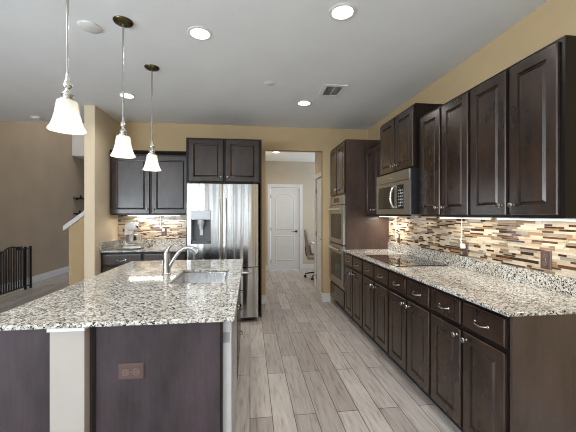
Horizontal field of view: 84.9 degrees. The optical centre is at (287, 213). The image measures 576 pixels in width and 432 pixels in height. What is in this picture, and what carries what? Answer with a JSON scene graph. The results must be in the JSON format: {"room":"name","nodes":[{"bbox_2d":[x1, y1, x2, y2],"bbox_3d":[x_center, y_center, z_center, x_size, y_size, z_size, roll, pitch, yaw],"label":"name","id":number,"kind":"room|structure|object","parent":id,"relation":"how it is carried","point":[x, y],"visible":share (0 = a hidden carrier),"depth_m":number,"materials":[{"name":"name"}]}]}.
{"room":"kitchen","nodes":[
{"label":"kitchen","id":0,"kind":"room"},
{"bbox_2d":[0,121,83,284],"bbox_3d":[-4.736,-1.110,2.476,0.150,5.000,14.350,0,0,-7],"label":"wall","id":1,"kind":"structure","parent":0,"point":[41,179],"depth_m":6.50,"materials":[{"name":"beige paint"}]},
{"bbox_2d":[2,266,68,292],"bbox_3d":[-4.650,1.320,2.461,0.016,0.140,14.000,0,0,-7],"label":"baseboard","id":2,"kind":"structure","parent":1,"relation":"attached to","point":[40,277],"depth_m":6.73,"materials":[{"name":"white paint"}]},
{"bbox_2d":[72,123,83,156],"bbox_3d":[-3.093,-2.520,8.063,4.450,2.180,0.150,0,0,-7],"label":"wall","id":3,"kind":"structure","parent":0,"point":[77,140],"depth_m":7.74,"materials":[{"name":"paint"}]},
{"bbox_2d":[84,105,117,279],"bbox_3d":[-2.517,0.018,4.335,0.120,2.743,0.850,0,0,-7],"label":"wall","id":4,"kind":"structure","parent":0,"point":[100,226],"depth_m":3.97,"materials":[{"name":"paint"}]},
{"bbox_2d":[69,122,367,303],"bbox_3d":[-0.951,0.018,4.871,4.478,2.743,0.140,0,0,-7],"label":"wall","id":5,"kind":"structure","parent":0,"point":[166,136],"depth_m":4.87,"materials":[{"name":"beige paint"}]},
{"bbox_2d":[63,211,83,230],"bbox_3d":[-2.930,-0.033,4.646,0.625,0.553,0.192,0,0,-7],"label":"trim","id":6,"kind":"structure","parent":5,"relation":"attached to","point":[66,226],"depth_m":4.53,"materials":[{"name":"white paint"}]},
{"bbox_2d":[110,149,185,214],"bbox_3d":[-1.911,-0.430,4.492,1.051,0.885,0.380,0,0,-7],"label":"upper cabinet","id":7,"kind":"object","parent":5,"relation":"attached to","point":[134,190],"visible":0.94,"depth_m":4.34,"materials":[{"name":"brown wood"}]},
{"bbox_2d":[127,215,180,215],"bbox_3d":[-1.914,0.021,4.508,0.720,0.016,0.050,0,0,-7],"label":"light bar","id":8,"kind":"object","parent":7,"relation":"attached to","point":[127,215],"visible":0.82,"depth_m":4.48,"materials":[{"name":"white plastic"}]},
{"bbox_2d":[118,215,185,239],"bbox_3d":[-1.950,0.193,4.675,1.085,0.360,0.009,0,0,-7],"label":"tile backsplash","id":9,"kind":"structure","parent":5,"relation":"attached to","point":[149,226],"depth_m":4.67,"materials":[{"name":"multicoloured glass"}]},
{"bbox_2d":[161,228,166,235],"bbox_3d":[-1.841,0.265,4.678,0.074,0.118,0.010,0,0,-7],"label":"wall outlet","id":10,"kind":"object","parent":9,"relation":"attached to","point":[165,232],"visible":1,"depth_m":4.68,"materials":[{"name":"brown plastic"}]},
{"bbox_2d":[262,295,265,303],"bbox_3d":[-0.377,1.323,4.862,0.087,0.135,0.015,0,0,-7],"label":"baseboard","id":11,"kind":"structure","parent":5,"relation":"attached to","point":[263,296],"depth_m":4.86,"materials":[{"name":"white paint"}]},
{"bbox_2d":[322,293,329,301],"bbox_3d":[0.605,1.323,4.981,0.130,0.135,0.015,0,0,-7],"label":"baseboard","id":12,"kind":"structure","parent":5,"relation":"attached to","point":[325,296],"depth_m":4.97,"materials":[{"name":"white paint"}]},
{"bbox_2d":[0,269,461,431],"bbox_3d":[-0.898,1.440,2.939,7.880,0.100,14.350,0,0,-7],"label":"floor","id":13,"kind":"structure","parent":0,"point":[305,365],"depth_m":2.73,"materials":[{"name":"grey wood"}]},
{"bbox_2d":[0,246,31,296],"bbox_3d":[-4.788,0.977,5.461,0.060,0.827,0.978,0,0,-7],"label":"safety gate","id":14,"kind":"object","parent":13,"relation":"on","point":[22,252],"visible":1,"depth_m":5.56,"materials":[{"name":"black metal"}]},
{"bbox_2d":[0,322,222,431],"bbox_3d":[-0.924,0.944,2.312,1.050,0.892,1.848,0,0,-7],"label":"kitchen island","id":15,"kind":"object","parent":13,"relation":"on","point":[61,379],"visible":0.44,"depth_m":1.45,"materials":[{"name":"paint"}]},
{"bbox_2d":[0,259,242,330],"bbox_3d":[-0.915,0.487,2.326,1.120,0.022,1.893,0,0,-7],"label":"island countertop","id":16,"kind":"structure","parent":15,"relation":"on","point":[132,293],"depth_m":1.71,"materials":[{"name":"stone"}]},
{"bbox_2d":[162,241,198,274],"bbox_3d":[-0.849,0.346,2.494,0.284,0.259,0.073,0,0,-7],"label":"faucet","id":17,"kind":"object","parent":16,"relation":"on","point":[167,263],"visible":1,"depth_m":2.47,"materials":[{"name":"silver metal"}]},
{"bbox_2d":[171,271,228,283],"bbox_3d":[-0.662,0.593,2.438,0.404,0.188,0.554,0,0,-7],"label":"sink","id":18,"kind":"object","parent":16,"relation":"in","point":[186,277],"visible":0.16,"depth_m":2.69,"materials":[{"name":"silver metal"}]},
{"bbox_2d":[118,363,144,379],"bbox_3d":[-0.724,0.728,1.453,0.118,0.074,0.010,0,0,-7],"label":"wall outlet","id":19,"kind":"object","parent":15,"relation":"attached to","point":[129,371],"visible":1,"depth_m":1.45,"materials":[{"name":"brown plastic"}]},
{"bbox_2d":[122,369,128,375],"bbox_3d":[-0.747,0.728,1.448,0.033,0.033,0.003,0,0,-7],"label":"socket","id":20,"kind":"object","parent":19,"relation":"attached to","point":[125,372],"depth_m":1.45,"materials":[{"name":"brown plastic"}]},
{"bbox_2d":[132,368,139,375],"bbox_3d":[-0.701,0.728,1.453,0.033,0.033,0.003,0,0,-7],"label":"socket","id":21,"kind":"object","parent":19,"relation":"attached to","point":[135,371],"depth_m":1.45,"materials":[{"name":"brown plastic"}]},
{"bbox_2d":[101,252,142,272],"bbox_3d":[-2.194,0.944,4.354,0.520,0.892,0.584,0,0,-7],"label":"base cabinet","id":22,"kind":"object","parent":13,"relation":"on","point":[109,261],"visible":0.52,"depth_m":4.09,"materials":[{"name":"brown wood"}]},
{"bbox_2d":[143,252,185,260],"bbox_3d":[-1.656,0.944,4.419,0.560,0.892,0.584,0,0,-7],"label":"base cabinet","id":23,"kind":"object","parent":13,"relation":"on","point":[147,256],"visible":0.15,"depth_m":4.15,"materials":[{"name":"brown wood"}]},
{"bbox_2d":[99,239,185,252],"bbox_3d":[-1.915,0.436,4.391,1.085,0.124,0.578,0,0,-7],"label":"countertop","id":24,"kind":"structure","parent":23,"relation":"on","point":[160,245],"depth_m":4.48,"materials":[{"name":"stone"}]},
{"bbox_2d":[116,246,143,249],"bbox_3d":[-2.182,0.468,4.355,0.366,0.015,0.366,0,0,-7],"label":"serving tray","id":25,"kind":"object","parent":24,"relation":"on","point":[119,248],"visible":0.6,"depth_m":4.25,"materials":[{"name":"silver metal"}]},
{"bbox_2d":[123,222,142,248],"bbox_3d":[-2.151,0.286,4.355,0.307,0.358,0.228,0,0,35],"label":"stand mixer","id":26,"kind":"object","parent":25,"relation":"on","point":[131,240],"visible":1,"depth_m":4.29,"materials":[{"name":"white metal"}]},
{"bbox_2d":[125,234,142,245],"bbox_3d":[-2.119,0.356,4.332,0.228,0.150,0.228,0,0,35],"label":"bowl","id":27,"kind":"object","parent":26,"relation":"on","point":[130,239],"depth_m":4.26,"materials":[{"name":"silver metal"}]},
{"bbox_2d":[187,182,257,319],"bbox_3d":[-0.868,0.492,4.353,0.890,1.795,0.849,0,0,-7],"label":"refrigerator","id":28,"kind":"object","parent":13,"relation":"on","point":[222,219],"visible":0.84,"depth_m":4.01,"materials":[{"name":"grey metal"}]},
{"bbox_2d":[186,138,261,316],"bbox_3d":[-0.880,0.193,4.475,0.986,2.395,0.660,0,0,-7],"label":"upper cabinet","id":29,"kind":"object","parent":13,"relation":"on","point":[208,160],"visible":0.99,"depth_m":4.19,"materials":[{"name":"brown wood"}]},
{"bbox_2d":[223,308,236,431],"bbox_3d":[-0.615,0.954,1.796,0.614,0.872,0.601,0,0,-7],"label":"dishwasher","id":30,"kind":"object","parent":13,"relation":"on","point":[229,328],"visible":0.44,"depth_m":1.53,"materials":[{"name":"grey plastic"}]},
{"bbox_2d":[237,294,241,380],"bbox_3d":[-0.685,0.944,2.448,0.646,0.892,0.700,0,0,-7],"label":"base cabinet","id":31,"kind":"object","parent":13,"relation":"on","point":[238,305],"visible":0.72,"depth_m":2.44,"materials":[{"name":"brown wood"}]},
{"bbox_2d":[239,274,242,352],"bbox_3d":[-0.753,0.944,3.020,0.639,0.892,0.447,0,0,-7],"label":"base cabinet","id":32,"kind":"object","parent":13,"relation":"on","point":[240,290],"visible":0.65,"depth_m":3.01,"materials":[{"name":"brown wood"}]},
{"bbox_2d":[304,229,313,279],"bbox_3d":[0.641,0.864,6.857,0.598,1.049,0.618,0,0,9],"label":"desk chair","id":33,"kind":"object","parent":13,"relation":"on","point":[310,256],"visible":0.49,"depth_m":6.72,"materials":[{"name":"grey fabric"}]},
{"bbox_2d":[345,252,369,336],"bbox_3d":[1.087,0.944,3.906,0.653,0.892,0.667,0,0,-7],"label":"base cabinet","id":34,"kind":"object","parent":13,"relation":"on","point":[354,274],"visible":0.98,"depth_m":3.80,"materials":[{"name":"brown wood"}]},
{"bbox_2d":[330,139,388,316],"bbox_3d":[1.001,0.195,4.622,0.653,2.390,0.772,0,0,-7],"label":"oven tower","id":35,"kind":"object","parent":13,"relation":"on","point":[347,160],"visible":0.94,"depth_m":4.23,"materials":[{"name":"brown wood"}]},
{"bbox_2d":[326,195,344,290],"bbox_3d":[0.951,0.385,4.618,0.630,1.290,0.729,0,0,-7],"label":"wall oven","id":36,"kind":"object","parent":35,"relation":"in","point":[337,210],"visible":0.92,"depth_m":4.50,"materials":[{"name":"silver metal"}]},
{"bbox_2d":[363,260,397,365],"bbox_3d":[1.167,0.944,3.243,0.653,0.892,0.667,0,0,-7],"label":"base cabinet","id":37,"kind":"object","parent":13,"relation":"on","point":[376,288],"visible":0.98,"depth_m":3.14,"materials":[{"name":"brown wood"}]},
{"bbox_2d":[389,270,441,410],"bbox_3d":[1.248,0.944,2.580,0.653,0.892,0.667,0,0,-7],"label":"base cabinet","id":38,"kind":"object","parent":13,"relation":"on","point":[410,310],"visible":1,"depth_m":2.47,"materials":[{"name":"brown wood"}]},
{"bbox_2d":[431,287,575,431],"bbox_3d":[1.329,0.944,1.907,0.653,0.892,0.688,0,0,-7],"label":"base cabinet","id":39,"kind":"object","parent":13,"relation":"on","point":[470,342],"depth_m":1.59,"materials":[{"name":"brown wood"}]},
{"bbox_2d":[343,242,575,316],"bbox_3d":[1.216,0.436,2.897,0.643,0.124,2.704,0,0,-7],"label":"countertop","id":40,"kind":"structure","parent":39,"relation":"on","point":[507,290],"depth_m":2.10,"materials":[{"name":"stone"}]},
{"bbox_2d":[366,254,447,266],"bbox_3d":[1.179,0.471,3.250,0.500,0.008,0.770,0,0,-7],"label":"cooktop","id":41,"kind":"object","parent":40,"relation":"in","point":[398,260],"visible":1,"depth_m":3.17,"materials":[{"name":"black glass"}]},
{"bbox_2d":[0,0,547,129],"bbox_3d":[-1.270,-1.478,0.290,6.508,0.250,9.180,0,0,-7],"label":"ceiling","id":42,"kind":"structure","parent":0,"point":[388,52],"depth_m":2.71,"materials":[{"name":"paint"}]},
{"bbox_2d":[30,115,41,119],"bbox_3d":[-3.511,-1.338,4.391,0.136,0.029,0.136,0,0,-7],"label":"smoke detector","id":43,"kind":"object","parent":42,"relation":"attached to","point":[31,116],"visible":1,"depth_m":4.36,"materials":[{"name":"white paint"}]},
{"bbox_2d":[46,0,86,134],"bbox_3d":[-1.068,-0.878,1.525,0.162,0.948,0.162,0,0,-7],"label":"pendant light","id":44,"kind":"object","parent":42,"relation":"hanging from","point":[66,118],"visible":1,"depth_m":1.51,"materials":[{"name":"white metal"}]},
{"bbox_2d":[77,20,101,33],"bbox_3d":[-1.433,-1.346,2.275,0.152,0.013,0.151,0,0,-7],"label":"ceiling speaker","id":45,"kind":"object","parent":42,"relation":"attached to","point":[87,26],"visible":1,"depth_m":2.26,"materials":[{"name":"white paint"}]},
{"bbox_2d":[110,16,135,158],"bbox_3d":[-1.157,-0.878,2.212,0.162,0.948,0.162,0,0,-7],"label":"pendant light","id":46,"kind":"object","parent":42,"relation":"hanging from","point":[122,148],"visible":1,"depth_m":2.19,"materials":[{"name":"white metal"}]},
{"bbox_2d":[118,92,135,98],"bbox_3d":[-1.839,-1.349,3.596,0.184,0.008,0.184,0,0,-7],"label":"recessed light","id":47,"kind":"object","parent":42,"relation":"in","point":[126,95],"visible":0.89,"depth_m":3.58,"materials":[{"name":"white paint"}]},
{"bbox_2d":[142,64,160,170],"bbox_3d":[-1.255,-0.878,2.907,0.162,0.948,0.162,0,0,-7],"label":"pendant light","id":48,"kind":"object","parent":42,"relation":"hanging from","point":[151,164],"visible":1,"depth_m":2.89,"materials":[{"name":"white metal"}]},
{"bbox_2d":[187,26,212,40],"bbox_3d":[-0.659,-1.349,2.358,0.184,0.008,0.184,0,0,-7],"label":"recessed light","id":49,"kind":"object","parent":42,"relation":"in","point":[196,32],"visible":1,"depth_m":2.35,"materials":[{"name":"white paint"}]},
{"bbox_2d":[264,81,275,85],"bbox_3d":[-0.186,-1.348,3.251,0.120,0.009,0.119,0,0,-7],"label":"sprinkler cover","id":50,"kind":"object","parent":42,"relation":"attached to","point":[270,83],"visible":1,"depth_m":3.24,"materials":[{"name":"white paint"}]},
{"bbox_2d":[297,100,311,105],"bbox_3d":[0.196,-1.349,3.841,0.184,0.008,0.184,0,0,-7],"label":"recessed light","id":51,"kind":"object","parent":42,"relation":"in","point":[303,102],"visible":1,"depth_m":3.84,"materials":[{"name":"white paint"}]},
{"bbox_2d":[318,84,347,96],"bbox_3d":[0.485,-1.348,3.453,0.250,0.009,0.320,0,0,-7],"label":"ceiling vent","id":52,"kind":"object","parent":42,"relation":"in","point":[328,90],"visible":1,"depth_m":3.44,"materials":[{"name":"white metal"}]},
{"bbox_2d":[329,3,356,20],"bbox_3d":[0.365,-1.349,2.109,0.184,0.008,0.184,0,0,-7],"label":"recessed light","id":53,"kind":"object","parent":42,"relation":"in","point":[342,11],"visible":1,"depth_m":2.10,"materials":[{"name":"white paint"}]},
{"bbox_2d":[265,161,314,264],"bbox_3d":[0.762,-0.055,7.949,3.182,2.890,0.120,0,0,-7],"label":"wall","id":54,"kind":"structure","parent":0,"point":[276,172],"depth_m":7.84,"materials":[{"name":"beige paint"}]},
{"bbox_2d":[267,184,302,270],"bbox_3d":[-0.072,0.328,7.779,0.870,2.125,0.092,0,0,-7],"label":"door","id":55,"kind":"structure","parent":54,"relation":"in","point":[284,201],"depth_m":7.79,"materials":[{"name":"white paint"}]},
{"bbox_2d":[303,264,313,269],"bbox_3d":[1.251,1.320,7.939,1.915,0.140,0.015,0,0,-7],"label":"baseboard","id":56,"kind":"structure","parent":54,"relation":"attached to","point":[305,266],"depth_m":7.84,"materials":[{"name":"white paint"}]},
{"bbox_2d":[265,151,314,161],"bbox_3d":[0.927,-1.400,6.588,3.182,0.200,2.860,0,0,-7],"label":"ceiling","id":57,"kind":"structure","parent":0,"point":[269,156],"depth_m":7.12,"materials":[{"name":"paint"}]},
{"bbox_2d":[315,152,320,287],"bbox_3d":[0.631,0.045,5.581,0.120,2.690,0.930,0,0,-7],"label":"wall","id":58,"kind":"structure","parent":0,"point":[317,154],"depth_m":5.93,"materials":[{"name":"beige paint"}]},
{"bbox_2d":[314,172,320,291],"bbox_3d":[0.565,0.328,5.558,0.092,2.125,0.870,0,0,-7],"label":"door","id":59,"kind":"structure","parent":58,"relation":"in","point":[317,233],"depth_m":5.74,"materials":[{"name":"white paint"}]},
{"bbox_2d":[368,0,575,278],"bbox_3d":[1.888,0.018,0.656,0.150,2.743,9.150,0,0,-7],"label":"wall","id":60,"kind":"structure","parent":0,"point":[555,19],"depth_m":2.36,"materials":[{"name":"beige paint"}]},
{"bbox_2d":[365,143,410,215],"bbox_3d":[1.223,-0.418,3.963,0.374,0.880,0.584,0,0,-7],"label":"upper cabinet","id":61,"kind":"object","parent":60,"relation":"attached to","point":[372,155],"visible":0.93,"depth_m":3.97,"materials":[{"name":"brown wood"}]},
{"bbox_2d":[380,103,442,175],"bbox_3d":[1.282,-0.723,3.289,0.420,0.595,0.760,0,0,-7],"label":"upper cabinet","id":62,"kind":"object","parent":60,"relation":"attached to","point":[399,136],"visible":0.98,"depth_m":3.10,"materials":[{"name":"brown wood"}]},
{"bbox_2d":[377,168,418,213],"bbox_3d":[1.245,-0.208,3.285,0.490,0.424,0.752,0,0,-7],"label":"microwave","id":63,"kind":"object","parent":62,"relation":"attached to","point":[397,192],"visible":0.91,"depth_m":3.08,"materials":[{"name":"silver metal"}]},
{"bbox_2d":[419,89,470,216],"bbox_3d":[1.390,-0.433,2.575,0.374,0.910,0.669,0,0,-7],"label":"upper cabinet","id":64,"kind":"object","parent":60,"relation":"attached to","point":[445,131],"visible":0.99,"depth_m":2.49,"materials":[{"name":"brown wood"}]},
{"bbox_2d":[439,217,491,218],"bbox_3d":[1.435,0.031,2.591,0.050,0.016,0.580,0,0,-7],"label":"light bar","id":65,"kind":"object","parent":64,"relation":"attached to","point":[439,217],"visible":0.86,"depth_m":2.49,"materials":[{"name":"white plastic"}]},
{"bbox_2d":[389,215,575,277],"bbox_3d":[1.532,0.190,2.937,0.009,0.368,2.699,0,0,-7],"label":"tile backsplash","id":66,"kind":"structure","parent":60,"relation":"attached to","point":[517,243],"depth_m":2.38,"materials":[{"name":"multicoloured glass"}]},
{"bbox_2d":[460,219,465,248],"bbox_3d":[1.523,0.163,2.755,0.033,0.274,0.052,0,0,-7],"label":"cord","id":67,"kind":"object","parent":66,"relation":"attached to","point":[463,246],"visible":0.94,"depth_m":2.75,"materials":[{"name":"white plastic"}]},
{"bbox_2d":[462,242,467,255],"bbox_3d":[1.545,0.305,2.750,0.010,0.118,0.074,0,0,-7],"label":"wall outlet","id":68,"kind":"object","parent":66,"relation":"attached to","point":[464,251],"visible":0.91,"depth_m":2.74,"materials":[{"name":"brown plastic"}]},
{"bbox_2d":[540,250,551,269],"bbox_3d":[1.635,0.290,2.000,0.010,0.118,0.074,0,0,-7],"label":"wall outlet","id":69,"kind":"object","parent":66,"relation":"attached to","point":[545,256],"visible":1,"depth_m":2.00,"materials":[{"name":"brown plastic"}]},
{"bbox_2d":[471,35,575,217],"bbox_3d":[1.470,-0.433,1.910,0.374,0.910,0.669,0,0,-7],"label":"upper cabinet","id":70,"kind":"object","parent":60,"relation":"attached to","point":[523,116],"visible":1,"depth_m":1.75,"materials":[{"name":"brown wood"}]},
{"bbox_2d":[495,217,575,220],"bbox_3d":[1.514,0.031,1.935,0.050,0.016,0.560,0,0,-7],"label":"light bar","id":71,"kind":"object","parent":70,"relation":"attached to","point":[497,218],"visible":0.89,"depth_m":1.86,"materials":[{"name":"white plastic"}]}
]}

